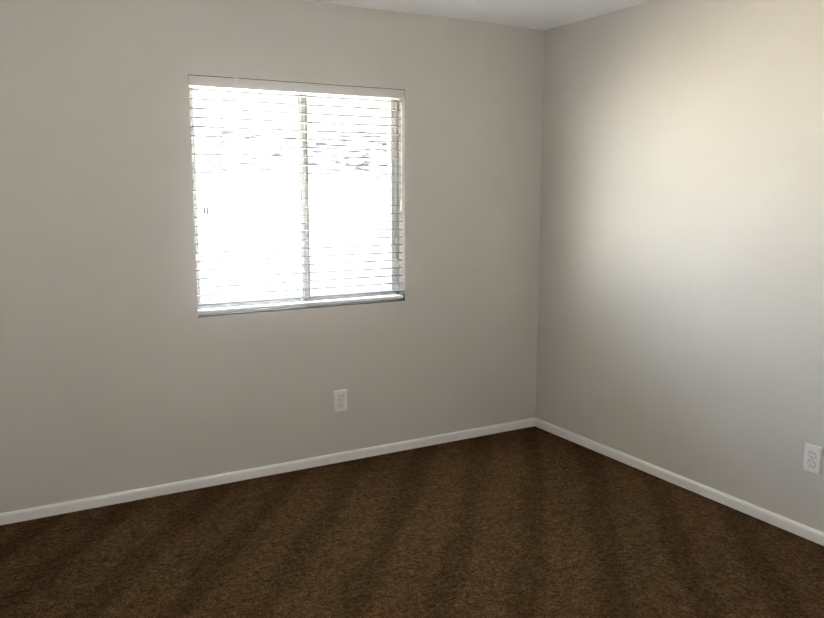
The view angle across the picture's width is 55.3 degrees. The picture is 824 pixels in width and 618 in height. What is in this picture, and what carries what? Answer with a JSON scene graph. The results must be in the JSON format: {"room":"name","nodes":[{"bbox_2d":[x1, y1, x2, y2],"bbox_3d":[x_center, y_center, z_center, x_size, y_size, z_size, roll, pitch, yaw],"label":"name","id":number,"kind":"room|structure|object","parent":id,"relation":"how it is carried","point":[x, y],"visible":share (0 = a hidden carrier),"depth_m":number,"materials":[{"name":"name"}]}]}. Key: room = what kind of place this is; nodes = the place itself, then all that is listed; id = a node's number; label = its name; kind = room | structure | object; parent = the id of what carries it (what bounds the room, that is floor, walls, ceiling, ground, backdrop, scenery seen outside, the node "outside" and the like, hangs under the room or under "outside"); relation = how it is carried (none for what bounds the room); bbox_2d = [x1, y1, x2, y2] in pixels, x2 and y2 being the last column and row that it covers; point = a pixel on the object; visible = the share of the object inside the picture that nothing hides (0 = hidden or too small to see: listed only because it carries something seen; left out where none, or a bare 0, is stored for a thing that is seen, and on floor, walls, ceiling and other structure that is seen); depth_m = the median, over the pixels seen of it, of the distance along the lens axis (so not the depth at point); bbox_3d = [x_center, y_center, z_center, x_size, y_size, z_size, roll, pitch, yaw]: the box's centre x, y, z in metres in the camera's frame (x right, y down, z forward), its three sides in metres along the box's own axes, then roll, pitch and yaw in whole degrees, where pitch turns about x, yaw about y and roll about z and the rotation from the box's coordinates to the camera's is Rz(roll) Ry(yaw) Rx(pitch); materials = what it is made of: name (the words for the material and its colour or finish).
{"room":"empty bedroom","nodes":[
{"label":"empty bedroom","id":0,"kind":"room"},
{"bbox_2d":[0,0,544,512],"bbox_3d":[-0.949,-0.321,3.996,3.910,2.440,0.160,-5,10,-29],"label":"wall","id":1,"kind":"structure","parent":0,"point":[124,366],"depth_m":3.91,"materials":[{"name":"paint"}]},
{"bbox_2d":[0,418,534,524],"bbox_3d":[-0.842,0.865,4.138,3.736,0.052,0.014,-5,10,-29],"label":"baseboard","id":2,"kind":"structure","parent":1,"relation":"attached to","point":[21,515],"depth_m":4.11,"materials":[{"name":"white paint"}]},
{"bbox_2d":[188,86,398,314],"bbox_3d":[-0.603,-0.592,4.187,1.172,1.163,0.092,-5,10,-29],"label":"window","id":3,"kind":"structure","parent":1,"relation":"in","point":[393,191],"depth_m":4.20,"materials":[{"name":"glass"}]},
{"bbox_2d":[188,75,404,313],"bbox_3d":[-0.563,-0.588,4.116,1.166,1.148,0.068,-5,10,-29],"label":"window blinds","id":4,"kind":"object","parent":3,"relation":"attached to","point":[242,84],"visible":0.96,"depth_m":4.07,"materials":[{"name":"white plastic"}]},
{"bbox_2d":[334,389,346,411],"bbox_3d":[-0.393,0.506,4.343,0.079,0.124,0.010,-5,10,-29],"label":"electrical outlet","id":5,"kind":"object","parent":1,"relation":"attached to","point":[340,400],"visible":1,"depth_m":4.34,"materials":[{"name":"white plastic"}]},
{"bbox_2d":[0,426,823,617],"bbox_3d":[0.246,1.229,2.268,4.070,0.100,4.720,-5,10,-29],"label":"floor","id":6,"kind":"structure","parent":0,"point":[532,522],"depth_m":3.33,"materials":[{"name":"carpet"}]},
{"bbox_2d":[305,0,654,29],"bbox_3d":[0.246,-1.281,1.882,4.070,0.100,4.720,-5,10,-29],"label":"ceiling","id":7,"kind":"structure","parent":0,"point":[541,14],"depth_m":4.13,"materials":[{"name":"white paint"}]},
{"bbox_2d":[535,0,823,532],"bbox_3d":[1.946,-0.172,3.028,0.160,2.440,4.720,-5,10,-29],"label":"wall","id":8,"kind":"structure","parent":0,"point":[680,326],"depth_m":3.86,"materials":[{"name":"paint"}]},
{"bbox_2d":[534,418,823,545],"bbox_3d":[1.871,1.014,3.167,0.014,0.052,4.400,-5,10,-29],"label":"baseboard","id":9,"kind":"structure","parent":8,"relation":"attached to","point":[789,525],"depth_m":3.95,"materials":[{"name":"white paint"}]},
{"bbox_2d":[803,443,822,474],"bbox_3d":[1.720,0.645,3.382,0.010,0.124,0.079,-5,10,-29],"label":"electrical outlet","id":10,"kind":"object","parent":8,"relation":"attached to","point":[812,458],"visible":1,"depth_m":3.38,"materials":[{"name":"white plastic"}]},
{"label":"outside","id":11,"kind":"structure","parent":0,"visible":0},
{"bbox_2d":[193,88,387,303],"bbox_3d":[-0.622,-0.597,4.220,1.112,1.103,0.001,-5,10,-29],"label":"sky","id":12,"kind":"structure","parent":11,"point":[283,177],"depth_m":4.19,"materials":[{"name":"white"}]}
]}

